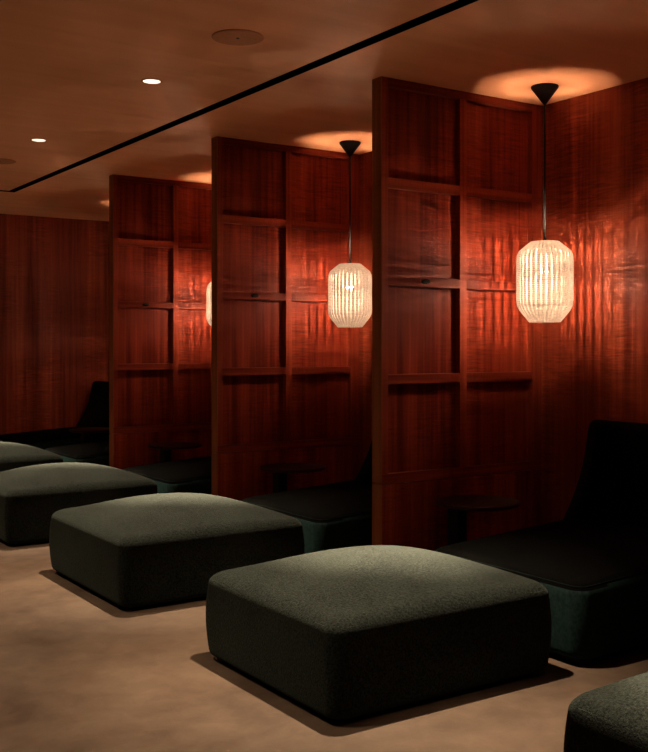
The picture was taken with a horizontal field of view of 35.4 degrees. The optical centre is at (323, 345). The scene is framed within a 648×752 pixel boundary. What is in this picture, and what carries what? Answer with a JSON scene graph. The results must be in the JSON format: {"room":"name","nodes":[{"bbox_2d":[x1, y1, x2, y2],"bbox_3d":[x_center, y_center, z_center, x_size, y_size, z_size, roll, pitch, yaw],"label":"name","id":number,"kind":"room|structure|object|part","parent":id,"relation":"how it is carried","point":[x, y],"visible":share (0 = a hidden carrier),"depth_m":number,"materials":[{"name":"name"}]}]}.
{"room":"lounge","nodes":[
{"label":"lounge","id":0,"kind":"room"},
{"bbox_2d":[0,214,108,434],"bbox_3d":[-5.639,-0.080,10.401,7.200,3.060,0.100,0,0,-34],"label":"wall","id":1,"kind":"structure","parent":0,"point":[54,272],"depth_m":11.96,"materials":[{"name":"brown wood"}]},
{"bbox_2d":[0,0,647,220],"bbox_3d":[-1.806,-1.560,4.766,7.300,0.100,13.730,0,0,-34],"label":"ceiling","id":2,"kind":"structure","parent":0,"point":[72,72],"depth_m":5.58,"materials":[{"name":"paint"}]},
{"bbox_2d":[0,158,15,163],"bbox_3d":[-2.655,-1.506,8.307,0.256,0.008,0.256,0,0,-34],"label":"ceiling speaker","id":3,"kind":"object","parent":2,"relation":"attached to","point":[2,160],"visible":1,"depth_m":8.30},
{"bbox_2d":[31,138,46,141],"bbox_3d":[-2.097,-1.509,7.463,0.116,0.002,0.116,0,0,-34],"label":"recessed light","id":4,"kind":"object","parent":2,"relation":"in","point":[34,139],"visible":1,"depth_m":7.47,"materials":[{"name":"white"}]},
{"bbox_2d":[141,79,161,83],"bbox_3d":[-0.984,-1.509,5.801,0.116,0.002,0.116,0,0,-34],"label":"recessed light","id":5,"kind":"object","parent":2,"relation":"in","point":[147,81],"visible":1,"depth_m":5.80,"materials":[{"name":"white"}]},
{"bbox_2d":[206,282,210,325],"bbox_3d":[-0.900,-0.822,9.181,0.329,1.376,0.329,0,0,22],"label":"pendant lamp","id":6,"kind":"object","parent":2,"relation":"hanging from","point":[208,291],"visible":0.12,"depth_m":9.10,"materials":[{"name":"white"}]},
{"bbox_2d":[212,29,263,45],"bbox_3d":[-0.421,-1.506,4.971,0.256,0.008,0.256,0,0,-34],"label":"ceiling speaker","id":7,"kind":"object","parent":2,"relation":"attached to","point":[238,37],"visible":1,"depth_m":4.96},
{"bbox_2d":[0,0,477,191],"bbox_3d":[-2.036,-1.570,3.541,5.555,0.120,11.950,0,0,-34],"label":"trim","id":8,"kind":"structure","parent":2,"relation":"attached to","point":[457,4],"depth_m":5.80,"materials":[{"name":"black metal"}]},
{"bbox_2d":[328,140,371,327],"bbox_3d":[0.194,-0.822,7.548,0.329,1.376,0.329,0,0,22],"label":"pendant lamp","id":9,"kind":"object","parent":2,"relation":"hanging from","point":[349,284],"visible":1,"depth_m":7.44,"materials":[{"name":"ribbed glass"},{"name":"black metal"}]},
{"bbox_3d":[0.194,-0.370,7.548,0.329,0.471,0.329,0,0,-34],"label":"lamp shade","id":10,"kind":"part","parent":9,"relation":"part of","materials":[{"name":"white paper"}]},
{"bbox_3d":[0.194,-1.008,7.548,0.012,0.795,0.013,0,0,-34],"label":"cord","id":11,"kind":"part","parent":9,"relation":"part of","materials":[{"name":"black metal"}]},
{"bbox_2d":[516,83,573,322],"bbox_3d":[1.287,-0.822,5.916,0.329,1.376,0.329,0,0,-38],"label":"pendant lamp","id":12,"kind":"object","parent":2,"relation":"hanging from","point":[540,266],"visible":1,"depth_m":5.80,"materials":[{"name":"ribbed glass"},{"name":"black metal"}]},
{"bbox_3d":[1.287,-0.370,5.916,0.329,0.471,0.329,0,0,-34],"label":"lamp shade","id":13,"kind":"part","parent":12,"relation":"part of","materials":[{"name":"white paper"}]},
{"bbox_3d":[1.287,-1.008,5.916,0.012,0.795,0.013,0,0,-34],"label":"cord","id":14,"kind":"part","parent":12,"relation":"part of","materials":[{"name":"black metal"}]},
{"bbox_3d":[1.287,-0.374,5.916,0.318,0.461,0.318,0,0,-34],"label":"wire frame","id":15,"kind":"part","parent":12,"relation":"part of","materials":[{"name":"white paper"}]},
{"bbox_2d":[0,540,647,751],"bbox_3d":[-1.806,1.400,4.766,7.300,0.100,13.730,0,0,-34],"label":"floor","id":16,"kind":"structure","parent":0,"point":[81,670],"depth_m":3.90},
{"bbox_2d":[0,442,62,471],"bbox_3d":[-3.035,1.111,9.123,1.116,0.479,1.012,0,0,-34],"label":"ottoman","id":17,"kind":"object","parent":16,"relation":"on","point":[12,455],"visible":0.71,"depth_m":8.89,"materials":[{"name":"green fabric"}]},
{"bbox_2d":[0,381,108,449],"bbox_3d":[-2.831,0.884,11.330,1.450,0.932,1.020,0,0,-34],"label":"chaise","id":18,"kind":"object","parent":16,"relation":"on","point":[96,414],"visible":0.41,"depth_m":11.20,"materials":[{"name":"grey fabric"}]},
{"bbox_3d":[-2.831,1.122,11.330,1.450,0.401,1.020,0,0,-34],"label":"seat","id":19,"kind":"part","parent":18,"relation":"part of","materials":[{"name":"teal fabric"}]},
{"bbox_3d":[-2.448,0.692,11.587,0.477,0.547,0.980,0,0,-34],"label":"backrest","id":20,"kind":"part","parent":18,"relation":"part of","materials":[{"name":"grey fabric"}]},
{"bbox_2d":[45,440,108,465],"bbox_3d":[-1.897,0.884,9.934,1.450,0.932,1.020,0,0,-34],"label":"chaise","id":21,"kind":"object","parent":16,"relation":"on","point":[92,452],"visible":0.13,"depth_m":9.42,"materials":[{"name":"grey fabric"}]},
{"bbox_2d":[0,462,157,545],"bbox_3d":[-1.923,1.111,7.462,1.116,0.479,1.012,0,0,-34],"label":"ottoman","id":22,"kind":"object","parent":16,"relation":"on","point":[30,496],"visible":0.8,"depth_m":7.01,"materials":[{"name":"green fabric"}]},
{"bbox_2d":[109,174,212,469],"bbox_3d":[-1.351,-0.080,9.328,1.264,2.860,0.124,0,0,-34],"label":"wall","id":23,"kind":"structure","parent":16,"relation":"on","point":[160,229],"depth_m":9.22,"materials":[{"name":"brown wood"}]},
{"bbox_3d":[-1.625,-1.204,9.166,0.535,0.515,0.012,0,0,-34],"label":"panel","id":24,"kind":"part","parent":23,"relation":"part of","materials":[{"name":"brown wood"}]},
{"bbox_3d":[-1.625,-0.641,9.166,0.535,0.498,0.012,0,0,-34],"label":"panel","id":25,"kind":"part","parent":23,"relation":"part of","materials":[{"name":"brown wood"}]},
{"bbox_3d":[-1.625,-0.086,9.166,0.535,0.500,0.012,0,0,-34],"label":"panel","id":26,"kind":"part","parent":23,"relation":"part of","materials":[{"name":"brown wood"}]},
{"bbox_3d":[-1.625,0.472,9.166,0.535,0.504,0.012,0,0,-34],"label":"panel","id":27,"kind":"part","parent":23,"relation":"part of","materials":[{"name":"brown wood"}]},
{"bbox_3d":[-1.611,0.192,9.145,0.535,0.056,0.038,0,0,-34],"label":"rail","id":28,"kind":"part","parent":23,"relation":"part of","materials":[{"name":"brown wood"}]},
{"bbox_3d":[-1.611,-0.364,9.145,0.535,0.056,0.038,0,0,-34],"label":"rail","id":29,"kind":"part","parent":23,"relation":"part of","materials":[{"name":"brown wood"}]},
{"bbox_3d":[-1.611,-0.918,9.145,0.535,0.057,0.038,0,0,-34],"label":"rail","id":30,"kind":"part","parent":23,"relation":"part of","materials":[{"name":"brown wood"}]},
{"bbox_3d":[-1.361,1.067,9.342,1.256,0.567,0.090,0,0,-34],"label":"panel","id":31,"kind":"part","parent":23,"relation":"part of","materials":[{"name":"brown wood"}]},
{"bbox_3d":[-1.361,0.752,9.342,1.256,0.054,0.090,0,0,-34],"label":"rail","id":32,"kind":"part","parent":23,"relation":"part of","materials":[{"name":"brown wood"}]},
{"bbox_3d":[-1.377,-1.486,9.331,1.131,0.048,0.089,0,0,-34],"label":"rail","id":33,"kind":"part","parent":23,"relation":"part of","materials":[{"name":"brown wood"}]},
{"bbox_3d":[-1.119,-0.364,9.475,0.542,0.056,0.038,0,0,-34],"label":"rail","id":34,"kind":"part","parent":23,"relation":"part of","materials":[{"name":"brown wood"}]},
{"bbox_3d":[-1.119,0.192,9.475,0.542,0.056,0.038,0,0,-34],"label":"rail","id":35,"kind":"part","parent":23,"relation":"part of","materials":[{"name":"brown wood"}]},
{"bbox_3d":[-1.119,-0.918,9.475,0.542,0.057,0.038,0,0,-34],"label":"rail","id":36,"kind":"part","parent":23,"relation":"part of","materials":[{"name":"brown wood"}]},
{"bbox_3d":[-1.133,-1.204,9.496,0.542,0.515,0.012,0,0,-34],"label":"panel","id":37,"kind":"part","parent":23,"relation":"part of","materials":[{"name":"brown wood"}]},
{"bbox_3d":[-1.133,-0.641,9.496,0.542,0.498,0.012,0,0,-34],"label":"panel","id":38,"kind":"part","parent":23,"relation":"part of","materials":[{"name":"brown wood"}]},
{"bbox_3d":[-1.133,-0.086,9.496,0.542,0.500,0.012,0,0,-34],"label":"panel","id":39,"kind":"part","parent":23,"relation":"part of","materials":[{"name":"brown wood"}]},
{"bbox_3d":[-1.133,0.472,9.496,0.542,0.504,0.012,0,0,-34],"label":"panel","id":40,"kind":"part","parent":23,"relation":"part of","materials":[{"name":"brown wood"}]},
{"bbox_2d":[124,456,210,494],"bbox_3d":[-0.812,0.884,8.313,1.450,0.932,1.020,0,0,-34],"label":"chaise","id":41,"kind":"object","parent":16,"relation":"on","point":[193,475],"visible":0.19,"depth_m":7.79,"materials":[{"name":"grey fabric"}]},
{"bbox_2d":[148,442,201,462],"bbox_3d":[-1.315,1.113,8.975,0.480,0.475,0.480,0,0,-34],"label":"side table","id":42,"kind":"object","parent":16,"relation":"on","point":[165,448],"visible":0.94,"depth_m":8.96,"materials":[{"name":"black metal"}]},
{"bbox_2d":[49,493,304,608],"bbox_3d":[-0.869,1.111,5.869,1.116,0.479,1.154,0,0,-34],"label":"ottoman","id":43,"kind":"object","parent":16,"relation":"on","point":[151,549],"visible":0.94,"depth_m":5.43,"materials":[{"name":"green fabric"}]},
{"bbox_2d":[211,136,358,500],"bbox_3d":[-0.261,-0.080,7.699,1.264,2.860,0.124,0,0,-34],"label":"wall","id":44,"kind":"structure","parent":16,"relation":"on","point":[285,377],"depth_m":7.64,"materials":[{"name":"brown wood"}]},
{"bbox_3d":[-0.535,-1.204,7.537,0.535,0.515,0.012,0,0,-34],"label":"panel","id":45,"kind":"part","parent":44,"relation":"part of","materials":[{"name":"brown wood"}]},
{"bbox_3d":[-0.535,-0.641,7.537,0.535,0.498,0.012,0,0,-34],"label":"panel","id":46,"kind":"part","parent":44,"relation":"part of","materials":[{"name":"brown wood"}]},
{"bbox_3d":[-0.535,-0.086,7.537,0.535,0.500,0.012,0,0,-34],"label":"panel","id":47,"kind":"part","parent":44,"relation":"part of","materials":[{"name":"brown wood"}]},
{"bbox_3d":[-0.535,0.472,7.537,0.535,0.504,0.012,0,0,-34],"label":"panel","id":48,"kind":"part","parent":44,"relation":"part of","materials":[{"name":"brown wood"}]},
{"bbox_3d":[-0.521,0.192,7.516,0.535,0.056,0.038,0,0,-34],"label":"rail","id":49,"kind":"part","parent":44,"relation":"part of","materials":[{"name":"brown wood"}]},
{"bbox_3d":[-0.521,-0.364,7.516,0.535,0.056,0.038,0,0,-34],"label":"rail","id":50,"kind":"part","parent":44,"relation":"part of","materials":[{"name":"brown wood"}]},
{"bbox_3d":[-0.521,-0.918,7.516,0.535,0.057,0.038,0,0,-34],"label":"rail","id":51,"kind":"part","parent":44,"relation":"part of","materials":[{"name":"brown wood"}]},
{"bbox_3d":[-0.287,-1.486,7.702,1.131,0.048,0.089,0,0,-34],"label":"rail","id":52,"kind":"part","parent":44,"relation":"part of","materials":[{"name":"brown wood"}]},
{"bbox_3d":[-0.270,1.067,7.713,1.256,0.567,0.090,0,0,-34],"label":"panel","id":53,"kind":"part","parent":44,"relation":"part of","materials":[{"name":"brown wood"}]},
{"bbox_3d":[-0.270,0.752,7.713,1.256,0.054,0.090,0,0,-34],"label":"rail","id":54,"kind":"part","parent":44,"relation":"part of","materials":[{"name":"brown wood"}]},
{"bbox_3d":[-0.028,-0.364,7.846,0.542,0.056,0.038,0,0,-34],"label":"rail","id":55,"kind":"part","parent":44,"relation":"part of","materials":[{"name":"brown wood"}]},
{"bbox_3d":[-0.043,-1.204,7.867,0.542,0.515,0.012,0,0,-34],"label":"panel","id":56,"kind":"part","parent":44,"relation":"part of","materials":[{"name":"brown wood"}]},
{"bbox_3d":[-0.043,-0.641,7.867,0.542,0.498,0.012,0,0,-34],"label":"panel","id":57,"kind":"part","parent":44,"relation":"part of","materials":[{"name":"brown wood"}]},
{"bbox_3d":[-0.043,-0.086,7.867,0.542,0.500,0.012,0,0,-34],"label":"panel","id":58,"kind":"part","parent":44,"relation":"part of","materials":[{"name":"brown wood"}]},
{"bbox_3d":[-0.043,0.472,7.867,0.542,0.504,0.012,0,0,-34],"label":"panel","id":59,"kind":"part","parent":44,"relation":"part of","materials":[{"name":"brown wood"}]},
{"bbox_3d":[-0.028,-0.918,7.846,0.542,0.057,0.038,0,0,-34],"label":"rail","id":60,"kind":"part","parent":44,"relation":"part of","materials":[{"name":"brown wood"}]},
{"bbox_3d":[-0.028,0.192,7.846,0.542,0.056,0.038,0,0,-34],"label":"rail","id":61,"kind":"part","parent":44,"relation":"part of","materials":[{"name":"brown wood"}]},
{"bbox_2d":[260,463,325,492],"bbox_3d":[-0.223,1.113,7.344,0.480,0.475,0.480,0,0,-34],"label":"side table","id":62,"kind":"object","parent":16,"relation":"on","point":[279,470],"visible":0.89,"depth_m":7.36,"materials":[{"name":"black metal"}]},
{"bbox_2d":[242,441,371,553],"bbox_3d":[0.292,0.884,6.664,1.450,0.932,1.020,0,0,-34],"label":"lounge chair","id":63,"kind":"object","parent":16,"relation":"on","point":[334,515],"visible":0.35,"depth_m":6.14,"materials":[{"name":"grey fabric"}]},
{"bbox_3d":[0.292,1.122,6.664,1.450,0.401,1.020,0,0,-34],"label":"seat","id":64,"kind":"part","parent":63,"relation":"part of","materials":[{"name":"teal fabric"}]},
{"bbox_3d":[0.676,0.692,6.921,0.477,0.547,0.980,0,0,-34],"label":"backrest","id":65,"kind":"part","parent":63,"relation":"part of","materials":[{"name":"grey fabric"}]},
{"bbox_2d":[206,545,551,719],"bbox_3d":[0.213,1.111,4.271,1.116,0.479,1.012,0,0,-34],"label":"ottoman","id":66,"kind":"object","parent":16,"relation":"on","point":[348,632],"visible":1,"depth_m":3.90,"materials":[{"name":"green fabric"}]},
{"bbox_2d":[372,76,541,550],"bbox_3d":[0.832,-0.080,6.066,1.264,2.860,0.124,0,0,-34],"label":"wall","id":67,"kind":"structure","parent":16,"relation":"on","point":[457,175],"depth_m":6.01,"materials":[{"name":"brown wood"}]},
{"bbox_3d":[0.558,-1.204,5.904,0.535,0.515,0.012,0,0,-34],"label":"panel","id":68,"kind":"part","parent":67,"relation":"part of","materials":[{"name":"brown wood"}]},
{"bbox_3d":[0.558,-0.641,5.904,0.535,0.498,0.012,0,0,-34],"label":"panel","id":69,"kind":"part","parent":67,"relation":"part of","materials":[{"name":"brown wood"}]},
{"bbox_3d":[0.558,-0.086,5.904,0.535,0.500,0.012,0,0,-34],"label":"panel","id":70,"kind":"part","parent":67,"relation":"part of","materials":[{"name":"brown wood"}]},
{"bbox_3d":[0.558,0.472,5.904,0.535,0.504,0.012,0,0,-34],"label":"panel","id":71,"kind":"part","parent":67,"relation":"part of","materials":[{"name":"brown wood"}]},
{"bbox_3d":[0.572,0.192,5.883,0.535,0.056,0.038,0,0,-34],"label":"rail","id":72,"kind":"part","parent":67,"relation":"part of","materials":[{"name":"brown wood"}]},
{"bbox_3d":[0.572,-0.364,5.883,0.535,0.056,0.038,0,0,-34],"label":"rail","id":73,"kind":"part","parent":67,"relation":"part of","materials":[{"name":"brown wood"}]},
{"bbox_3d":[0.572,-0.918,5.883,0.535,0.057,0.038,0,0,-34],"label":"rail","id":74,"kind":"part","parent":67,"relation":"part of","materials":[{"name":"brown wood"}]},
{"bbox_3d":[0.581,-0.366,5.845,0.060,0.030,0.036,0,0,-34],"label":"knob","id":75,"kind":"part","parent":67,"relation":"part of","materials":[{"name":"black metal"}]},
{"bbox_3d":[0.823,1.067,6.080,1.256,0.567,0.090,0,0,-34],"label":"panel","id":76,"kind":"part","parent":67,"relation":"part of","materials":[{"name":"brown wood"}]},
{"bbox_3d":[0.806,-1.486,6.069,1.131,0.048,0.089,0,0,-34],"label":"rail","id":77,"kind":"part","parent":67,"relation":"part of","materials":[{"name":"brown wood"}]},
{"bbox_3d":[0.823,0.752,6.080,1.256,0.054,0.090,0,0,-34],"label":"rail","id":78,"kind":"part","parent":67,"relation":"part of","materials":[{"name":"brown wood"}]},
{"bbox_3d":[1.065,-0.364,6.213,0.542,0.056,0.038,0,0,-34],"label":"rail","id":79,"kind":"part","parent":67,"relation":"part of","materials":[{"name":"brown wood"}]},
{"bbox_3d":[1.051,-1.204,6.234,0.542,0.515,0.012,0,0,-34],"label":"panel","id":80,"kind":"part","parent":67,"relation":"part of","materials":[{"name":"brown wood"}]},
{"bbox_3d":[1.051,-0.641,6.234,0.542,0.498,0.012,0,0,-34],"label":"panel","id":81,"kind":"part","parent":67,"relation":"part of","materials":[{"name":"brown wood"}]},
{"bbox_3d":[1.051,-0.086,6.234,0.542,0.500,0.012,0,0,-34],"label":"panel","id":82,"kind":"part","parent":67,"relation":"part of","materials":[{"name":"brown wood"}]},
{"bbox_3d":[1.051,0.472,6.234,0.542,0.504,0.012,0,0,-34],"label":"panel","id":83,"kind":"part","parent":67,"relation":"part of","materials":[{"name":"brown wood"}]},
{"bbox_3d":[1.065,0.192,6.213,0.542,0.056,0.038,0,0,-34],"label":"rail","id":84,"kind":"part","parent":67,"relation":"part of","materials":[{"name":"brown wood"}]},
{"bbox_3d":[1.065,-0.918,6.213,0.542,0.057,0.038,0,0,-34],"label":"rail","id":85,"kind":"part","parent":67,"relation":"part of","materials":[{"name":"brown wood"}]},
{"bbox_2d":[435,495,520,544],"bbox_3d":[0.866,1.113,5.718,0.480,0.475,0.480,0,0,-34],"label":"side table","id":86,"kind":"object","parent":16,"relation":"on","point":[458,506],"visible":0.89,"depth_m":5.76,"materials":[{"name":"black wood"}]},
{"bbox_2d":[435,420,647,663],"bbox_3d":[1.385,0.884,5.031,1.450,0.932,1.020,0,0,-34],"label":"lounge chair","id":87,"kind":"object","parent":16,"relation":"on","point":[592,563],"visible":0.84,"depth_m":4.76,"materials":[{"name":"teal fabric"}]},
{"bbox_3d":[1.385,1.122,5.031,1.450,0.401,1.020,0,0,-34],"label":"seat","id":88,"kind":"part","parent":87,"relation":"part of","materials":[{"name":"teal fabric"}]},
{"bbox_3d":[1.769,0.692,5.288,0.477,0.547,0.980,0,0,-34],"label":"backrest","id":89,"kind":"part","parent":87,"relation":"part of","materials":[{"name":"grey fabric"}]},
{"bbox_2d":[563,672,647,751],"bbox_3d":[1.391,1.111,2.736,1.116,0.479,1.012,0,0,-34],"label":"ottoman","id":90,"kind":"object","parent":16,"relation":"on","point":[613,717],"visible":1,"depth_m":2.74,"materials":[{"name":"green fabric"}]},
{"bbox_2d":[359,78,647,524],"bbox_3d":[1.185,-0.080,6.768,0.100,3.060,13.730,0,0,-34],"label":"wall","id":91,"kind":"structure","parent":0,"point":[595,359],"depth_m":6.09,"materials":[{"name":"brown wood"}]}
]}

